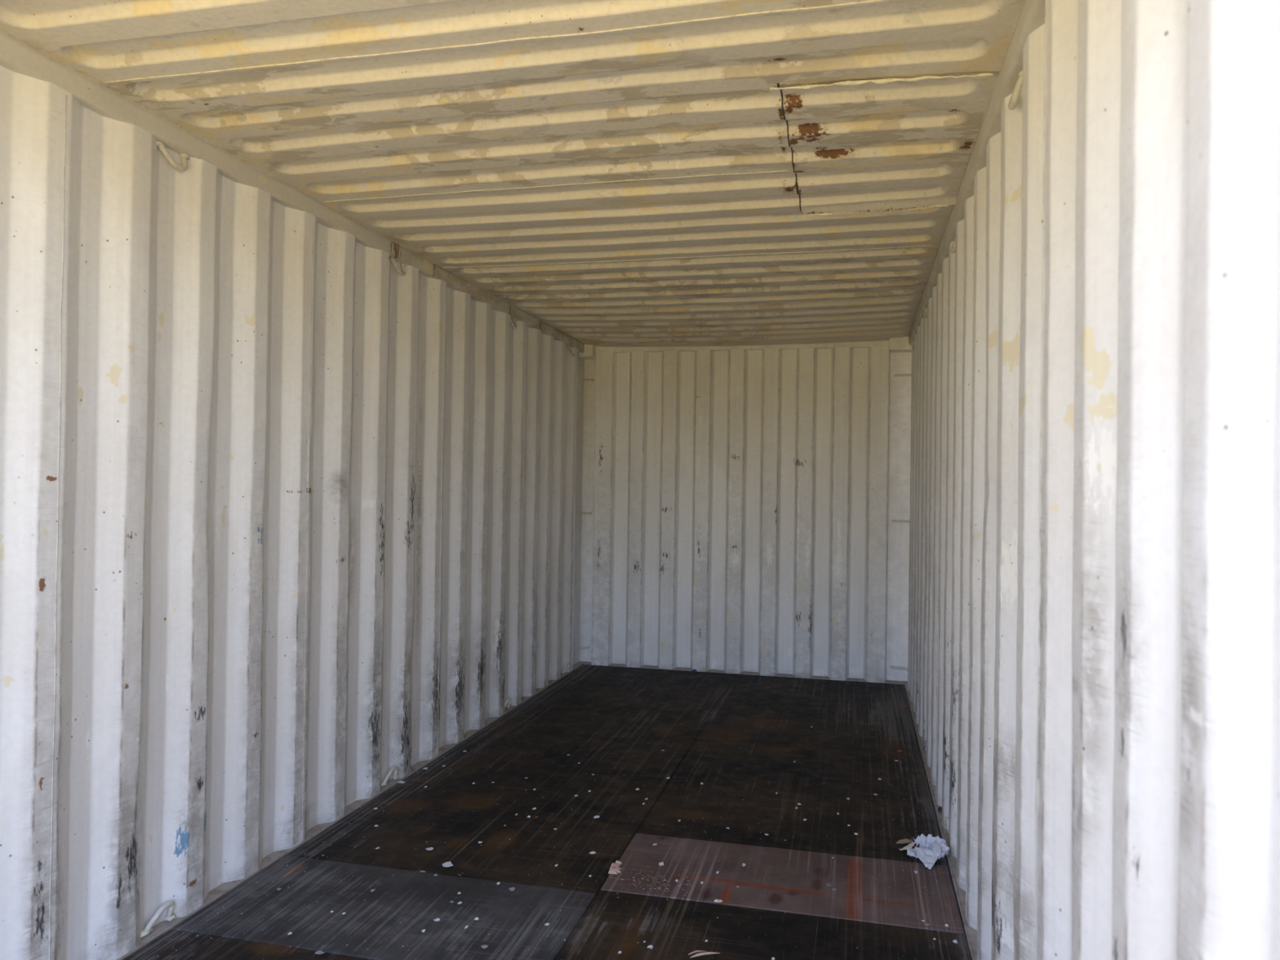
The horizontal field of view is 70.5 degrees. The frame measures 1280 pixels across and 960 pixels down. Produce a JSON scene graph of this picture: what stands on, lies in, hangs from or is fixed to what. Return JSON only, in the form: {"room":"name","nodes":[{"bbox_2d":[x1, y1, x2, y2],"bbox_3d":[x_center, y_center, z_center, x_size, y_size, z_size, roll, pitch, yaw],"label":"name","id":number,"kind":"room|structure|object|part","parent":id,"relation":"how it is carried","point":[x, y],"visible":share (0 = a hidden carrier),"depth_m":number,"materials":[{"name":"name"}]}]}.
{"room":"shipping container interior","nodes":[
{"label":"shipping container interior","id":0,"kind":"room"},
{"bbox_2d":[0,65,577,959],"bbox_3d":[-1.153,0.180,3.900,0.042,2.415,5.660,1,0,13],"label":"wall","id":1,"kind":"structure","parent":0,"point":[286,513],"depth_m":2.98,"materials":[{"name":"metal"}]},
{"bbox_3d":[-1.655,0.158,1.799,0.040,2.415,1.122,1,0,13],"label":"wall panel","id":2,"kind":"part","parent":1,"relation":"part of","materials":[{"name":"paint"}]},
{"bbox_2d":[140,901,176,937],"bbox_3d":[-1.447,1.315,2.727,0.033,0.069,0.146,1,0,13],"label":"ring","id":3,"kind":"object","parent":1,"relation":"attached to","point":[171,915],"visible":1,"depth_m":2.72,"materials":[{"name":"paint"}]},
{"bbox_2d":[155,140,190,171],"bbox_3d":[-1.412,-0.975,2.742,0.037,0.071,0.146,1,0,13],"label":"ring","id":4,"kind":"object","parent":1,"relation":"attached to","point":[184,157],"visible":1,"depth_m":2.73,"materials":[{"name":"paint"}]},
{"bbox_3d":[-1.399,0.169,2.874,0.040,2.415,1.108,1,0,13],"label":"wall panel","id":5,"kind":"part","parent":1,"relation":"part of","materials":[{"name":"paint"}]},
{"bbox_2d":[0,30,580,342],"bbox_3d":[-1.106,-1.057,3.947,0.005,0.006,5.709,1,0,13],"label":"trim","id":6,"kind":"structure","parent":1,"relation":"attached to","point":[0,30],"depth_m":2.89,"materials":[{"name":"paint"}]},
{"bbox_2d":[0,31,584,352],"bbox_3d":[-1.133,-1.024,3.990,0.074,0.066,5.920,1,0,13],"label":"top side rail","id":7,"kind":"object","parent":1,"relation":"attached to","point":[16,56],"depth_m":2.93,"materials":[{"name":"metal"}]},
{"bbox_2d":[116,661,583,959],"bbox_3d":[-1.159,1.378,4.017,0.081,0.044,6.010,1,0,13],"label":"trim","id":8,"kind":"structure","parent":1,"relation":"attached to","point":[160,928],"depth_m":3.45,"materials":[{"name":"metal"}]},
{"bbox_3d":[-1.140,0.181,3.957,0.041,2.415,1.139,1,0,13],"label":"wall panel","id":9,"kind":"part","parent":1,"relation":"part of","materials":[{"name":"paint"}]},
{"bbox_2d":[381,765,398,786],"bbox_3d":[-1.125,1.329,4.077,0.033,0.070,0.149,1,0,13],"label":"ring","id":10,"kind":"object","parent":1,"relation":"attached to","point":[395,768],"visible":1,"depth_m":4.07,"materials":[{"name":"paint"}]},
{"bbox_2d":[389,257,407,275],"bbox_3d":[-1.090,-0.960,4.092,0.037,0.070,0.149,1,0,13],"label":"ring","id":11,"kind":"object","parent":1,"relation":"attached to","point":[403,265],"visible":0.99,"depth_m":4.07,"materials":[{"name":"paint"}]},
{"bbox_3d":[-0.876,0.193,5.062,0.039,2.415,1.153,1,0,13],"label":"wall panel","id":12,"kind":"part","parent":1,"relation":"part of","materials":[{"name":"paint"}]},
{"bbox_2d":[504,697,511,707],"bbox_3d":[-0.803,1.343,5.429,0.035,0.069,0.147,1,0,13],"label":"ring","id":13,"kind":"object","parent":1,"relation":"attached to","point":[508,700],"visible":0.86,"depth_m":5.45,"materials":[{"name":"paint"}]},
{"bbox_2d":[510,316,517,328],"bbox_3d":[-0.768,-0.947,5.444,0.038,0.071,0.147,1,0,13],"label":"ring","id":14,"kind":"object","parent":1,"relation":"attached to","point":[514,326],"visible":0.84,"depth_m":5.46,"materials":[{"name":"paint"}]},
{"bbox_3d":[-0.621,0.204,6.133,0.039,2.415,1.069,1,0,13],"label":"wall panel","id":15,"kind":"part","parent":1,"relation":"part of","materials":[{"name":"paint"}]},
{"bbox_2d":[561,662,569,673],"bbox_3d":[-0.536,1.355,6.546,0.034,0.070,0.146,1,0,13],"label":"ring","id":16,"kind":"object","parent":1,"relation":"attached to","point":[567,663],"visible":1,"depth_m":6.51,"materials":[{"name":"paint"}]},
{"bbox_2d":[566,345,574,355],"bbox_3d":[-0.499,-0.934,6.570,0.037,0.069,0.146,1,0,13],"label":"ring","id":17,"kind":"object","parent":1,"relation":"attached to","point":[567,346],"visible":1,"depth_m":6.53,"materials":[{"name":"paint"}]},
{"bbox_2d":[0,0,1023,346],"bbox_3d":[0.054,-1.046,3.753,2.412,0.084,5.970,1,0,13],"label":"ceiling","id":18,"kind":"structure","parent":0,"point":[614,173],"depth_m":2.75,"materials":[{"name":"paint"}]},
{"bbox_3d":[-0.446,-1.073,1.656,2.412,0.033,1.057,1,0,13],"label":"roof panel","id":19,"kind":"part","parent":18,"relation":"part of","materials":[{"name":"paint"}]},
{"bbox_3d":[-0.203,-1.073,2.672,2.412,0.053,1.057,1,0,13],"label":"roof panel","id":20,"kind":"part","parent":18,"relation":"part of","materials":[{"name":"paint"}]},
{"bbox_3d":[0.039,-1.050,3.688,2.412,0.041,1.057,1,0,13],"label":"roof panel","id":21,"kind":"part","parent":18,"relation":"part of","materials":[{"name":"paint"}]},
{"bbox_3d":[0.281,-1.033,4.705,2.412,0.046,1.057,1,0,13],"label":"roof panel","id":22,"kind":"part","parent":18,"relation":"part of","materials":[{"name":"paint"}]},
{"bbox_3d":[0.524,-1.015,5.721,2.412,0.050,1.057,1,0,13],"label":"roof panel","id":23,"kind":"part","parent":18,"relation":"part of","materials":[{"name":"paint"}]},
{"bbox_3d":[0.695,-1.007,6.440,2.412,0.047,0.445,1,0,13],"label":"roof panel","id":24,"kind":"part","parent":18,"relation":"part of","materials":[{"name":"paint"}]},
{"bbox_3d":[0.769,-1.042,2.874,0.564,0.068,1.045,1,0,13],"label":"repair panel","id":25,"kind":"part","parent":18,"relation":"part of","materials":[{"name":"paint"}]},
{"bbox_2d":[122,664,971,959],"bbox_3d":[0.026,1.400,3.749,2.500,0.029,6.100,1,0,13],"label":"floor","id":26,"kind":"structure","parent":0,"point":[749,741],"depth_m":3.40,"materials":[{"name":"brown wood"}]},
{"bbox_3d":[-1.049,1.370,1.778,1.182,0.025,1.704,1,0,13],"label":"plywood panel","id":27,"kind":"part","parent":26,"relation":"part of","materials":[{"name":"wood"}]},
{"bbox_2d":[282,862,303,877],"bbox_3d":[-1.205,1.358,3.154,0.007,0.007,0.120,1,0,13],"label":"wood splinter","id":28,"kind":"object","parent":26,"relation":"on","point":[297,867],"visible":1,"depth_m":3.14,"materials":[{"name":"brown wood"}]},
{"bbox_2d":[315,951,324,954],"bbox_3d":[-0.920,1.361,2.608,0.028,0.003,0.018,1,0,13],"label":"flake","id":29,"kind":"object","parent":26,"relation":"on","point":[317,952],"visible":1,"depth_m":2.61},
{"bbox_3d":[-0.785,1.381,2.884,1.180,0.025,0.567,1,0,13],"label":"plywood panel","id":30,"kind":"part","parent":26,"relation":"part of","materials":[{"name":"wood"}]},
{"bbox_2d":[442,861,453,866],"bbox_3d":[-0.686,1.369,3.223,0.035,0.003,0.039,1,0,-28],"label":"flake","id":31,"kind":"object","parent":26,"relation":"on","point":[446,864],"visible":1,"depth_m":3.22,"materials":[{"name":"white paint"}]},
{"bbox_3d":[-0.656,1.387,3.424,1.182,0.025,0.539,1,0,13],"label":"plywood panel","id":32,"kind":"part","parent":26,"relation":"part of","materials":[{"name":"brown wood"}]},
{"bbox_3d":[-0.515,1.393,4.015,1.182,0.025,0.674,1,0,13],"label":"plywood panel","id":33,"kind":"part","parent":26,"relation":"part of","materials":[{"name":"brown wood"}]},
{"bbox_2d":[157,669,956,959],"bbox_3d":[0.149,1.391,4.286,2.333,0.002,4.682,1,0,13],"label":"paint specks","id":34,"kind":"object","parent":26,"relation":"on","point":[583,669],"visible":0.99,"depth_m":3.31,"materials":[{"name":"white paint"}]},
{"bbox_3d":[-0.292,1.403,4.951,1.182,0.025,1.249,1,0,13],"label":"plywood panel","id":35,"kind":"part","parent":26,"relation":"part of","materials":[{"name":"brown wood"}]},
{"bbox_2d":[608,860,622,874],"bbox_3d":[-0.085,1.374,3.219,0.044,0.014,0.098,1,0,6],"label":"wood","id":36,"kind":"object","parent":26,"relation":"on","point":[615,868],"visible":1,"depth_m":3.20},
{"bbox_3d":[-0.004,1.416,6.157,1.182,0.025,1.229,1,0,13],"label":"plywood panel","id":37,"kind":"part","parent":26,"relation":"part of","materials":[{"name":"brown wood"}]},
{"bbox_2d":[595,866,699,897],"bbox_3d":[0.036,1.379,3.092,0.338,0.002,0.262,1,0,-23],"label":"wood shavings","id":38,"kind":"object","parent":26,"relation":"on","point":[647,867],"visible":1,"depth_m":3.10},
{"bbox_2d":[688,950,706,955],"bbox_3d":[0.166,1.373,2.636,0.058,0.006,0.009,1,0,-20],"label":"wood splinter","id":39,"kind":"object","parent":26,"relation":"on","point":[695,951],"visible":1,"depth_m":2.64,"materials":[{"name":"beige wood"}]},
{"bbox_2d":[690,951,719,957],"bbox_3d":[0.188,1.372,2.622,0.093,0.009,0.008,1,0,-16],"label":"wood splinter","id":40,"kind":"object","parent":26,"relation":"on","point":[704,953],"visible":1,"depth_m":2.62,"materials":[{"name":"beige wood"}]},
{"bbox_3d":[0.299,1.393,2.361,1.168,0.025,1.144,1,0,13],"label":"plywood panel","id":41,"kind":"part","parent":26,"relation":"part of","materials":[{"name":"black wood"}]},
{"bbox_3d":[0.491,1.401,3.168,1.166,0.027,0.512,1,0,13],"label":"plywood panel","id":42,"kind":"part","parent":26,"relation":"part of","materials":[{"name":"brown wood"}]},
{"bbox_3d":[0.631,1.408,3.754,1.168,0.025,0.689,1,0,13],"label":"plywood panel","id":43,"kind":"part","parent":26,"relation":"part of","materials":[{"name":"brown wood"}]},
{"bbox_3d":[0.854,1.418,4.688,1.168,0.025,1.229,1,0,13],"label":"plywood panel","id":44,"kind":"part","parent":26,"relation":"part of","materials":[{"name":"brown wood"}]},
{"bbox_3d":[1.139,1.431,5.884,1.168,0.025,1.229,1,0,13],"label":"plywood panel","id":45,"kind":"part","parent":26,"relation":"part of","materials":[{"name":"brown wood"}]},
{"bbox_2d":[895,838,912,843],"bbox_3d":[1.016,1.389,3.478,0.067,0.013,0.027,1,0,6],"label":"scrap","id":46,"kind":"object","parent":26,"relation":"on","point":[902,841],"visible":0.97,"depth_m":3.48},
{"bbox_2d":[899,833,950,869],"bbox_3d":[1.048,1.362,3.325,0.181,0.065,0.177,1,0,13],"label":"crumpled paper","id":47,"kind":"object","parent":26,"relation":"on","point":[931,848],"visible":1,"depth_m":3.32,"materials":[{"name":"white paper"}]},
{"bbox_2d":[572,336,911,683],"bbox_3d":[0.714,0.194,6.554,2.515,2.500,0.430,1,0,13],"label":"wall","id":48,"kind":"structure","parent":0,"point":[743,502],"depth_m":6.64,"materials":[{"name":"metal"}]},
{"bbox_3d":[-0.502,0.213,6.803,0.035,2.430,0.350,1,0,13],"label":"corner post","id":49,"kind":"part","parent":48,"relation":"part of","materials":[{"name":"metal"}]},
{"bbox_2d":[578,645,590,648],"bbox_3d":[-0.440,1.285,6.931,0.114,0.034,0.042,1,0,13],"label":"bar","id":50,"kind":"object","parent":48,"relation":"attached to","point":[588,646],"visible":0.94,"depth_m":6.91,"materials":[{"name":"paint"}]},
{"bbox_2d":[580,511,591,514],"bbox_3d":[-0.425,0.254,6.938,0.111,0.020,0.043,1,0,13],"label":"bar","id":51,"kind":"object","parent":48,"relation":"attached to","point":[581,513],"visible":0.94,"depth_m":6.92,"materials":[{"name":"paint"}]},
{"bbox_3d":[-0.402,0.186,6.995,0.139,2.490,0.090,1,0,13],"label":"corner post","id":52,"kind":"part","parent":48,"relation":"part of","materials":[{"name":"metal"}]},
{"bbox_2d":[582,378,594,381],"bbox_3d":[-0.410,-0.769,6.945,0.112,0.025,0.043,1,0,13],"label":"bar","id":53,"kind":"object","parent":48,"relation":"attached to","point":[591,380],"visible":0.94,"depth_m":6.92,"materials":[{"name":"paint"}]},
{"bbox_3d":[-0.318,0.221,6.882,0.075,2.400,0.004,1,0,16],"label":"wall panel","id":54,"kind":"part","parent":48,"relation":"part of","materials":[{"name":"paint"}]},
{"bbox_2d":[580,661,907,685],"bbox_3d":[0.719,1.424,6.653,2.460,0.044,0.071,1,0,13],"label":"trim","id":55,"kind":"structure","parent":48,"relation":"attached to","point":[892,682],"depth_m":6.62,"materials":[{"name":"metal"}]},
{"bbox_3d":[1.712,0.247,6.398,0.064,2.400,0.004,1,0,12],"label":"wall panel","id":56,"kind":"part","parent":48,"relation":"part of","materials":[{"name":"paint"}]},
{"bbox_3d":[1.871,0.215,6.452,0.216,2.490,0.090,1,0,13],"label":"corner post","id":57,"kind":"part","parent":48,"relation":"part of","materials":[{"name":"metal"}]},
{"bbox_2d":[889,665,907,670],"bbox_3d":[1.846,1.326,6.385,0.158,0.025,0.043,1,0,13],"label":"bar","id":58,"kind":"object","parent":48,"relation":"attached to","point":[891,666],"visible":0.86,"depth_m":6.37,"materials":[{"name":"paint"}]},
{"bbox_2d":[892,519,910,522],"bbox_3d":[1.861,0.289,6.392,0.158,0.022,0.043,1,0,13],"label":"bar","id":59,"kind":"object","parent":48,"relation":"attached to","point":[893,520],"visible":0.85,"depth_m":6.38,"materials":[{"name":"paint"}]},
{"bbox_2d":[893,373,911,376],"bbox_3d":[1.876,-0.742,6.400,0.158,0.019,0.043,1,0,13],"label":"bar","id":60,"kind":"object","parent":48,"relation":"attached to","point":[895,375],"visible":0.88,"depth_m":6.39,"materials":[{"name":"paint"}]},
{"bbox_2d":[907,0,1279,959],"bbox_3d":[1.191,0.210,3.371,0.050,2.415,5.720,1,0,13],"label":"wall","id":61,"kind":"structure","parent":0,"point":[1094,652],"depth_m":1.41,"materials":[{"name":"metal"}]},
{"bbox_3d":[1.718,0.234,5.593,0.039,2.415,1.152,1,0,13],"label":"wall panel","id":62,"kind":"part","parent":61,"relation":"part of","materials":[{"name":"paint"}]},
{"bbox_3d":[1.456,0.222,4.497,0.040,2.415,1.122,1,0,13],"label":"wall panel","id":63,"kind":"part","parent":61,"relation":"part of","materials":[{"name":"paint"}]},
{"bbox_2d":[937,806,942,816],"bbox_3d":[1.240,1.364,3.731,0.009,0.029,0.054,1,0,3],"label":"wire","id":64,"kind":"object","parent":61,"relation":"attached to","point":[940,807],"visible":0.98,"depth_m":3.73,"materials":[{"name":"black metal"}]},
{"bbox_2d":[904,683,977,959],"bbox_3d":[1.201,1.408,3.454,0.079,0.044,6.010,1,0,13],"label":"trim","id":65,"kind":"structure","parent":61,"relation":"attached to","point":[971,934],"depth_m":3.30,"materials":[{"name":"metal"}]},
{"bbox_2d":[945,817,948,833],"bbox_3d":[1.216,1.360,3.553,0.034,0.070,0.145,1,0,13],"label":"ring","id":66,"kind":"object","parent":61,"relation":"attached to","point":[946,818],"visible":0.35,"depth_m":3.53,"materials":[{"name":"paint"}]},
{"bbox_2d":[951,236,955,253],"bbox_3d":[1.247,-0.930,3.569,0.038,0.070,0.145,1,0,13],"label":"ring","id":67,"kind":"object","parent":61,"relation":"hanging from","point":[953,249],"visible":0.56,"depth_m":3.54,"materials":[{"name":"paint"}]},
{"bbox_3d":[1.202,0.211,3.415,0.048,2.415,1.122,1,0,13],"label":"wall panel","id":68,"kind":"part","parent":61,"relation":"part of","materials":[{"name":"paint"}]},
{"bbox_2d":[914,0,1023,319],"bbox_3d":[1.175,-1.028,3.394,0.005,0.005,5.692,1,0,13],"label":"trim","id":69,"kind":"structure","parent":61,"relation":"attached to","point":[1023,1],"depth_m":2.38,"materials":[{"name":"paint"}]},
{"bbox_2d":[908,0,1044,345],"bbox_3d":[1.224,-0.994,3.427,0.082,0.066,5.920,1,0,13],"label":"top side rail","id":70,"kind":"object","parent":61,"relation":"attached to","point":[1031,17],"depth_m":2.52,"materials":[{"name":"metal"}]},
{"bbox_3d":[0.943,0.200,2.329,0.046,2.415,1.130,1,0,13],"label":"wall panel","id":71,"kind":"part","parent":61,"relation":"part of","materials":[{"name":"paint"}]},
{"bbox_2d":[1008,70,1022,110],"bbox_3d":[0.923,-0.945,2.214,0.036,0.070,0.142,1,0,13],"label":"ring","id":72,"kind":"object","parent":61,"relation":"hanging from","point":[1014,99],"visible":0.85,"depth_m":2.18,"materials":[{"name":"paint"}]},
{"bbox_3d":[0.683,0.188,1.248,0.043,2.415,1.114,1,0,13],"label":"wall panel","id":73,"kind":"part","parent":61,"relation":"part of","materials":[{"name":"paint"}]}
]}

